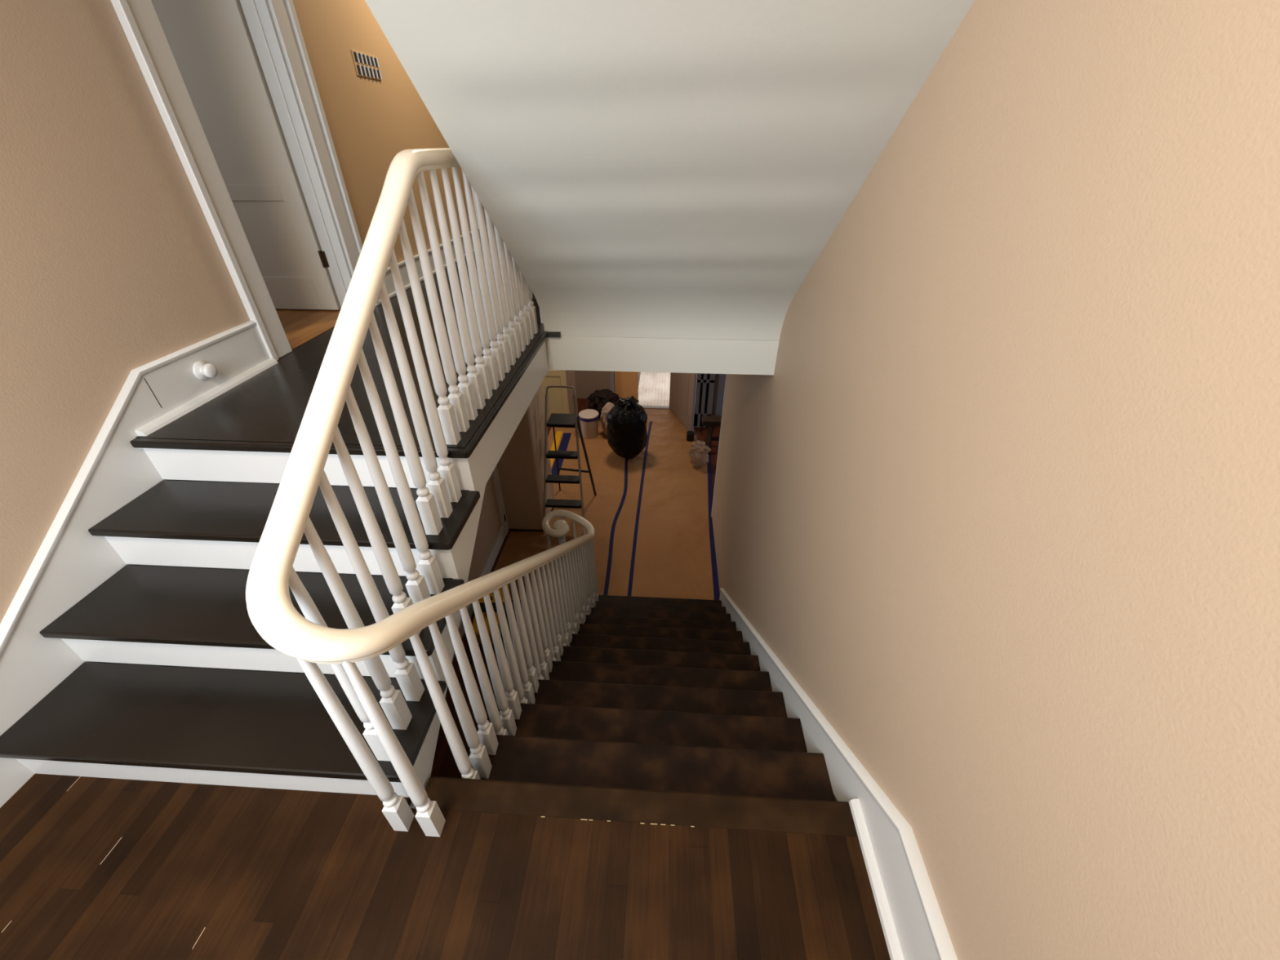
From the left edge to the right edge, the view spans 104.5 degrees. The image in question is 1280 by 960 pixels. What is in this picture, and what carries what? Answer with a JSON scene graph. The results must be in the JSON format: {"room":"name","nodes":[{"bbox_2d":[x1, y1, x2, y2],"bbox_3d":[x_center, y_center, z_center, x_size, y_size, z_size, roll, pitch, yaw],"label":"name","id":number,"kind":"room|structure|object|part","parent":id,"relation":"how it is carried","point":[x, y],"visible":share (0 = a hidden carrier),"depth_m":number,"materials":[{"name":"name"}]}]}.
{"room":"home staircase landing","nodes":[
{"label":"home staircase landing","id":0,"kind":"room"},
{"bbox_2d":[0,0,473,623],"bbox_3d":[-1.920,-1.263,2.208,0.120,3.750,6.650,2,34,3],"label":"wall","id":1,"kind":"structure","parent":0,"point":[113,264],"depth_m":1.73,"materials":[{"name":"beige paint"}]},
{"bbox_2d":[0,320,257,657],"bbox_3d":[-1.943,0.404,1.306,0.027,0.729,3.085,2,34,3],"label":"trim","id":2,"kind":"structure","parent":1,"relation":"attached to","point":[24,592],"depth_m":1.70,"materials":[{"name":"white paint"}]},
{"bbox_2d":[0,326,270,807],"bbox_3d":[-1.947,0.522,1.386,0.020,0.985,3.085,2,34,3],"label":"baseboard","id":3,"kind":"structure","parent":1,"relation":"attached to","point":[32,664],"depth_m":1.72,"materials":[{"name":"white paint"}]},
{"bbox_2d":[143,377,162,408],"bbox_3d":[-1.884,-0.336,1.918,0.001,0.125,0.003,2,34,3],"label":"trim","id":4,"kind":"structure","parent":1,"relation":"attached to","point":[144,378],"depth_m":1.92,"materials":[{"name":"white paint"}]},
{"bbox_2d":[110,0,292,360],"bbox_3d":[-1.845,-1.571,1.924,0.034,2.260,0.165,2,34,3],"label":"trim","id":5,"kind":"structure","parent":1,"relation":"attached to","point":[139,20],"depth_m":2.07,"materials":[{"name":"white paint"}]},
{"bbox_2d":[192,360,217,379],"bbox_3d":[-1.843,-0.466,2.109,0.055,0.080,0.080,2,34,3],"label":"doorstop","id":6,"kind":"object","parent":1,"relation":"attached to","point":[201,370],"visible":1,"depth_m":2.09,"materials":[{"name":"white paint"}]},
{"bbox_2d":[134,358,277,435],"bbox_3d":[-1.856,-0.388,2.172,0.034,0.024,0.755,2,34,3],"label":"trim","id":7,"kind":"structure","parent":1,"relation":"attached to","point":[158,423],"depth_m":2.10,"materials":[{"name":"white paint"}]},
{"bbox_2d":[151,0,341,310],"bbox_3d":[-2.314,-1.966,2.684,0.774,2.030,0.048,2,34,3],"label":"door","id":8,"kind":"structure","parent":1,"relation":"in","point":[211,42],"depth_m":2.74,"materials":[{"name":"white paint"}]},
{"bbox_2d":[240,0,351,306],"bbox_3d":[-1.899,-1.781,2.338,0.127,2.140,0.750,2,34,3],"label":"trim","id":9,"kind":"structure","parent":1,"relation":"attached to","point":[257,13],"depth_m":2.70,"materials":[{"name":"white paint"}]},
{"bbox_2d":[266,0,379,306],"bbox_3d":[-1.795,-2.085,2.679,0.034,2.260,0.165,2,34,3],"label":"trim","id":10,"kind":"structure","parent":1,"relation":"attached to","point":[283,12],"depth_m":2.74,"materials":[{"name":"white paint"}]},
{"bbox_2d":[351,49,382,79],"bbox_3d":[-1.762,-2.678,3.203,0.013,0.124,0.310,2,34,3],"label":"air vent","id":11,"kind":"object","parent":1,"relation":"in","point":[366,65],"visible":1,"depth_m":3.19,"materials":[{"name":"beige metal"}]},
{"bbox_2d":[377,227,481,303],"bbox_3d":[-1.732,-1.908,4.264,0.030,0.182,2.250,2,34,3],"label":"baseboard","id":12,"kind":"structure","parent":1,"relation":"attached to","point":[388,280],"depth_m":3.76,"materials":[{"name":"white paint"}]},
{"bbox_2d":[471,185,479,227],"bbox_3d":[-1.667,-3.385,4.696,0.022,2.140,0.130,2,34,3],"label":"trim","id":13,"kind":"structure","parent":1,"relation":"attached to","point":[473,192],"depth_m":5.02,"materials":[{"name":"white paint"}]},
{"bbox_2d":[135,244,544,448],"bbox_3d":[-1.411,-1.419,3.744,4.550,0.042,4.581,2,34,3],"label":"floor","id":14,"kind":"structure","parent":0,"point":[270,406],"depth_m":2.19,"materials":[{"name":"black wood"}]},
{"bbox_2d":[546,331,560,337],"bbox_3d":[-0.529,-0.866,2.929,0.125,0.030,0.058,2,34,3],"label":"trim","id":15,"kind":"structure","parent":14,"relation":"attached to","point":[550,334],"depth_m":2.91,"materials":[{"name":"black wood"}]},
{"bbox_2d":[0,773,890,959],"bbox_3d":[-0.678,1.393,0.961,2.650,0.030,1.544,2,34,3],"label":"floor","id":16,"kind":"structure","parent":0,"point":[91,868],"depth_m":1.35,"materials":[{"name":"brown wood"}]},
{"bbox_2d":[0,331,548,808],"bbox_3d":[-1.254,0.100,2.263,1.298,0.880,2.283,2,34,3],"label":"staircase","id":17,"kind":"structure","parent":16,"relation":"on","point":[185,688],"depth_m":1.66,"materials":[{"name":"dark stained wood"},{"name":"white gloss paint"}]},
{"bbox_3d":[-1.266,-0.106,1.846,1.256,0.012,0.012,2,34,3],"label":"cove moulding","id":18,"kind":"part","parent":17,"relation":"part of","materials":[{"name":"white paint"}]},
{"bbox_2d":[541,816,693,826],"bbox_3d":[-0.068,1.022,1.482,0.460,0.001,0.002,2,34,3],"label":"trim","id":19,"kind":"structure","parent":16,"relation":"on","point":[541,816],"depth_m":1.48,"materials":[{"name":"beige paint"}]},
{"bbox_2d":[425,776,857,836],"bbox_3d":[-0.006,1.009,1.530,1.340,0.032,0.098,2,34,3],"label":"stair step","id":20,"kind":"structure","parent":16,"relation":"on","point":[457,794],"depth_m":1.52,"materials":[{"name":"brown wood"}]},
{"bbox_2d":[460,475,502,617],"bbox_3d":[-1.821,0.611,3.641,0.120,2.800,4.120,2,34,3],"label":"wall","id":21,"kind":"structure","parent":0,"point":[490,525],"depth_m":5.40,"materials":[{"name":"beige paint"}]},
{"bbox_2d":[452,525,505,660],"bbox_3d":[-1.753,1.710,4.372,0.025,0.160,4.100,2,34,3],"label":"baseboard","id":22,"kind":"structure","parent":21,"relation":"attached to","point":[489,563],"depth_m":5.51,"materials":[{"name":"white paint"}]},
{"bbox_2d":[491,464,508,535],"bbox_3d":[-1.631,-0.510,5.288,0.039,2.800,0.120,2,34,3],"label":"trim","id":23,"kind":"structure","parent":21,"relation":"attached to","point":[495,477],"depth_m":5.76,"materials":[{"name":"white paint"}]},
{"bbox_2d":[482,205,494,240],"bbox_3d":[-0.384,-3.734,4.814,2.750,2.590,0.100,2,34,3],"label":"wall","id":24,"kind":"structure","parent":0,"point":[482,206],"depth_m":5.44,"materials":[{"name":"beige paint"}]},
{"bbox_2d":[497,384,555,529],"bbox_3d":[-1.450,-0.715,5.590,0.600,2.800,0.630,2,34,3],"label":"wall","id":25,"kind":"structure","parent":0,"point":[521,465],"depth_m":5.71,"materials":[{"name":"beige paint"}]},
{"bbox_2d":[508,507,553,531],"bbox_3d":[-1.384,0.440,6.363,0.500,0.020,0.645,2,34,3],"label":"trim","id":26,"kind":"structure","parent":25,"relation":"attached to","point":[552,509],"depth_m":6.10,"materials":[{"name":"brown wood"}]},
{"bbox_2d":[430,372,720,777],"bbox_3d":[-0.598,0.115,6.904,10.200,0.054,13.000,2,34,3],"label":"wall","id":27,"kind":"structure","parent":0,"point":[444,764],"depth_m":4.78,"materials":[{"name":"brown paint"}]},
{"bbox_2d":[471,585,510,644],"bbox_3d":[-1.487,1.301,4.924,0.270,0.217,0.640,-1,34,-2],"label":"tool case","id":28,"kind":"object","parent":27,"relation":"on","point":[482,602],"visible":0.29,"depth_m":4.81,"materials":[{"name":"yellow plastic"}]},
{"bbox_2d":[565,369,578,427],"bbox_3d":[-1.095,-2.070,7.582,0.120,2.800,0.120,2,34,3],"label":"trim","id":29,"kind":"structure","parent":27,"relation":"on","point":[571,375],"depth_m":7.94,"materials":[{"name":"brown paint"}]},
{"bbox_2d":[541,368,569,420],"bbox_3d":[-1.526,-1.765,7.789,0.740,2.040,0.050,2,34,3],"label":"door","id":30,"kind":"structure","parent":29,"relation":"attached to","point":[558,402],"depth_m":8.00,"materials":[{"name":"beige paint"}]},
{"bbox_2d":[493,408,714,599],"bbox_3d":[-0.269,-0.092,7.165,2.580,0.003,4.900,2,34,3],"label":"floor","id":31,"kind":"structure","parent":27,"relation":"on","point":[673,554],"depth_m":6.35,"materials":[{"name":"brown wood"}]},
{"bbox_2d":[550,431,562,467],"bbox_3d":[-1.341,-0.483,7.728,0.101,0.001,1.151,1,34,1],"label":"tape","id":32,"kind":"object","parent":31,"relation":"on","point":[558,433],"visible":0.64,"depth_m":7.91,"materials":[{"name":"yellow plastic"}]},
{"bbox_2d":[551,432,571,475],"bbox_3d":[-1.213,-0.394,7.598,0.134,0.001,1.351,1,34,1],"label":"tape","id":33,"kind":"object","parent":31,"relation":"on","point":[566,437],"visible":0.65,"depth_m":7.74,"materials":[{"name":"blue plastic"}]},
{"bbox_2d":[542,386,596,533],"bbox_3d":[-0.882,-0.310,5.963,0.554,1.725,0.937,2,34,3],"label":"stepladder","id":34,"kind":"object","parent":31,"relation":"on","point":[556,420],"visible":0.99,"depth_m":5.83,"materials":[{"name":"metal"}]},
{"bbox_3d":[-1.108,-0.159,5.819,0.020,1.636,0.509,9,35,12],"label":"rail","id":35,"kind":"part","parent":34,"relation":"part of","materials":[{"name":"metal"}]},
{"bbox_3d":[-1.065,-0.301,6.325,0.018,1.297,0.379,-6,35,-10],"label":"leg","id":36,"kind":"part","parent":34,"relation":"part of","materials":[{"name":"black metal"}]},
{"bbox_3d":[-0.890,-0.999,5.530,0.329,0.098,0.052,2,34,3],"label":"handle","id":37,"kind":"part","parent":34,"relation":"part of","materials":[{"name":"metal"}]},
{"bbox_3d":[-0.708,-0.145,5.801,0.026,1.636,0.507,-4,35,-7],"label":"rail","id":38,"kind":"part","parent":34,"relation":"part of","materials":[{"name":"metal"}]},
{"bbox_3d":[-0.670,-0.259,6.266,0.018,1.296,0.298,19,38,25],"label":"leg","id":39,"kind":"part","parent":34,"relation":"part of","materials":[{"name":"black metal"}]},
{"bbox_2d":[578,408,598,439],"bbox_3d":[-0.816,-0.894,7.988,0.320,0.400,0.320,2,34,3],"label":"bucket","id":40,"kind":"object","parent":31,"relation":"on","point":[588,418],"visible":0.98,"depth_m":7.88,"materials":[{"name":"plastic"}]},
{"bbox_3d":[-0.815,-1.050,7.882,0.320,0.024,0.320,2,34,3],"label":"lid","id":41,"kind":"part","parent":40,"relation":"part of","materials":[{"name":"plastic"}]},
{"bbox_2d":[586,388,621,417],"bbox_3d":[-0.610,-1.296,8.487,0.608,0.535,0.508,2,34,3],"label":"pile","id":42,"kind":"object","parent":31,"relation":"on","point":[598,399],"visible":0.68,"depth_m":8.33,"materials":[{"name":"fabric"}]},
{"bbox_2d":[600,402,614,435],"bbox_3d":[-0.486,-0.966,7.916,0.298,0.603,0.302,2,34,3],"label":"plastic sack","id":43,"kind":"object","parent":31,"relation":"on","point":[607,407],"visible":0.49,"depth_m":7.79,"materials":[{"name":"plastic"}]},
{"bbox_2d":[603,458,627,595],"bbox_3d":[-0.272,0.408,6.427,0.113,0.001,3.082,3,34,4],"label":"tape","id":44,"kind":"object","parent":31,"relation":"on","point":[613,526],"visible":0.81,"depth_m":6.08,"materials":[{"name":"blue plastic"}]},
{"bbox_2d":[606,395,647,458],"bbox_3d":[-0.187,-0.753,7.262,0.600,0.988,0.532,2,34,3],"label":"trash bag","id":45,"kind":"object","parent":31,"relation":"on","point":[627,435],"visible":1,"depth_m":7.04,"materials":[{"name":"black plastic"}]},
{"bbox_2d":[626,421,652,596],"bbox_3d":[0.026,0.136,6.828,0.064,0.001,4.082,3,34,4],"label":"tape","id":46,"kind":"object","parent":31,"relation":"on","point":[634,543],"visible":0.91,"depth_m":6.29,"materials":[{"name":"blue plastic"}]},
{"bbox_2d":[669,372,697,431],"bbox_3d":[0.697,-1.873,7.966,0.046,2.030,0.975,-11,36,-15],"label":"door","id":47,"kind":"structure","parent":31,"relation":"on","point":[682,390],"depth_m":8.16,"materials":[{"name":"brown paint"}]},
{"bbox_3d":[0.678,-1.517,8.199,0.008,0.700,0.580,-11,36,-15],"label":"panel","id":48,"kind":"part","parent":47,"relation":"part of","materials":[{"name":"brown paint"}]},
{"bbox_2d":[686,431,694,441],"bbox_3d":[0.809,-0.703,7.948,0.132,0.138,0.132,2,34,3],"label":"tin","id":49,"kind":"object","parent":31,"relation":"on","point":[690,434],"visible":1,"depth_m":7.91,"materials":[{"name":"black metal"}]},
{"bbox_2d":[688,440,711,467],"bbox_3d":[0.867,-0.374,7.208,0.330,0.424,0.298,27,43,34],"label":"plastic bag","id":50,"kind":"object","parent":31,"relation":"on","point":[699,455],"visible":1,"depth_m":7.12,"materials":[{"name":"beige plastic"}]},
{"bbox_2d":[706,453,719,599],"bbox_3d":[0.921,0.448,6.374,0.081,0.001,3.082,3,34,4],"label":"tape","id":51,"kind":"object","parent":31,"relation":"on","point":[714,570],"visible":0.73,"depth_m":6.01,"materials":[{"name":"blue"}]},
{"bbox_2d":[471,595,835,800],"bbox_3d":[-0.149,1.111,3.405,1.831,2.248,2.987,2,34,3],"label":"staircase","id":52,"kind":"structure","parent":27,"relation":"on","point":[665,694],"depth_m":2.15,"materials":[{"name":"dark brown stained wood"},{"name":"white paint"}]},
{"bbox_2d":[245,147,599,836],"bbox_3d":[-0.708,0.358,2.835,0.507,3.752,3.074,2,34,3],"label":"balustrade","id":53,"kind":"object","parent":52,"relation":"on","point":[562,601],"visible":0.92,"depth_m":1.48,"materials":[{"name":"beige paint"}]},
{"bbox_3d":[-0.580,-1.332,2.828,0.052,0.854,0.052,2,34,3],"label":"newel post","id":54,"kind":"part","parent":53,"relation":"part of","materials":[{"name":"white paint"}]},
{"bbox_3d":[-0.722,0.795,4.740,0.100,0.885,0.100,2,34,3],"label":"newel post","id":55,"kind":"part","parent":53,"relation":"part of","materials":[{"name":"white paint"}]},
{"bbox_2d":[693,373,715,426],"bbox_3d":[1.046,-1.745,7.780,0.280,2.030,0.040,2,34,3],"label":"door","id":56,"kind":"structure","parent":27,"relation":"on","point":[705,382],"depth_m":8.03,"materials":[{"name":"grey"}]},
{"bbox_3d":[1.047,-1.807,7.738,0.260,1.800,0.010,2,34,3],"label":"pane","id":57,"kind":"part","parent":56,"relation":"part of","materials":[{"name":"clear glass"}]},
{"bbox_2d":[702,415,721,453],"bbox_3d":[1.347,-0.685,7.561,0.830,0.553,0.294,2,34,3],"label":"bench","id":58,"kind":"object","parent":27,"relation":"on","point":[710,421],"visible":0.4,"depth_m":7.43,"materials":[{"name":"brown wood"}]},
{"bbox_3d":[1.067,-0.714,7.670,0.050,0.476,0.108,-26,42,-32],"label":"leg","id":59,"kind":"part","parent":58,"relation":"part of","materials":[{"name":"brown wood"}]},
{"bbox_3d":[1.057,-0.612,7.520,0.108,0.476,0.050,-28,43,-35],"label":"leg","id":60,"kind":"part","parent":58,"relation":"part of","materials":[{"name":"brown wood"}]},
{"bbox_2d":[614,371,638,398],"bbox_3d":[-0.246,-2.704,8.517,0.430,2.800,0.070,2,34,3],"label":"wall","id":61,"kind":"structure","parent":0,"point":[626,383],"depth_m":9.12,"materials":[{"name":"brown paint"}]},
{"bbox_2d":[574,370,719,415],"bbox_3d":[-0.439,-2.543,8.279,10.230,2.800,0.652,5,35,8],"label":"wall","id":62,"kind":"structure","parent":0,"point":[587,382],"depth_m":9.05,"materials":[{"name":"brown paint"}]},
{"bbox_2d":[609,371,614,392],"bbox_3d":[-0.497,-2.699,8.507,0.070,2.800,0.160,2,34,3],"label":"trim","id":63,"kind":"structure","parent":62,"relation":"attached to","point":[611,373],"depth_m":9.03,"materials":[{"name":"grey wood"}]},
{"bbox_2d":[641,405,669,408],"bbox_3d":[0.243,-1.316,8.956,0.800,0.014,0.090,2,34,3],"label":"trim","id":64,"kind":"structure","parent":62,"relation":"attached to","point":[643,406],"depth_m":8.95,"materials":[{"name":"grey wood"}]},
{"bbox_2d":[715,373,726,415],"bbox_3d":[1.425,-1.849,7.890,0.300,2.100,0.060,2,34,3],"label":"trim","id":65,"kind":"structure","parent":62,"relation":"attached to","point":[722,377],"depth_m":8.16,"materials":[{"name":"grey wood"}]},
{"bbox_2d":[364,0,974,340],"bbox_3d":[0.041,-1.176,0.785,1.372,2.956,3.125,2,34,3],"label":"ceiling","id":66,"kind":"structure","parent":0,"point":[677,169],"depth_m":1.49,"materials":[{"name":"white paint"}]},
{"bbox_2d":[711,0,1279,959],"bbox_3d":[0.855,-0.519,2.800,0.120,5.630,7.100,2,34,3],"label":"wall","id":67,"kind":"structure","parent":0,"point":[1000,496],"depth_m":0.82,"materials":[{"name":"beige paint"}]},
{"bbox_2d":[546,336,779,374],"bbox_3d":[0.125,-0.750,2.974,1.370,0.210,0.020,2,34,3],"label":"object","id":68,"kind":"structure","parent":67,"relation":"attached to","point":[708,356],"depth_m":2.96,"materials":[{"name":"white paint"}]},
{"bbox_2d":[711,373,727,516],"bbox_3d":[0.984,-0.678,5.565,0.136,2.780,0.027,2,34,3],"label":"trim","id":69,"kind":"structure","parent":67,"relation":"attached to","point":[726,374],"depth_m":5.72,"materials":[{"name":"white paint"}]},
{"bbox_2d":[719,591,939,959],"bbox_3d":[0.711,1.557,2.696,0.020,2.746,4.380,2,34,3],"label":"baseboard","id":70,"kind":"structure","parent":67,"relation":"attached to","point":[912,928],"depth_m":1.39,"materials":[{"name":"white paint"}]},
{"bbox_2d":[720,587,957,959],"bbox_3d":[0.707,1.379,2.581,0.030,2.355,4.390,2,34,3],"label":"trim","id":71,"kind":"structure","parent":67,"relation":"attached to","point":[944,948],"depth_m":1.29,"materials":[{"name":"white paint"}]},
{"bbox_2d":[848,798,904,959],"bbox_3d":[0.614,1.415,0.885,0.026,0.026,1.539,2,34,3],"label":"trim","id":72,"kind":"structure","parent":67,"relation":"attached to","point":[890,933],"depth_m":1.34,"materials":[{"name":"white paint"}]}
]}

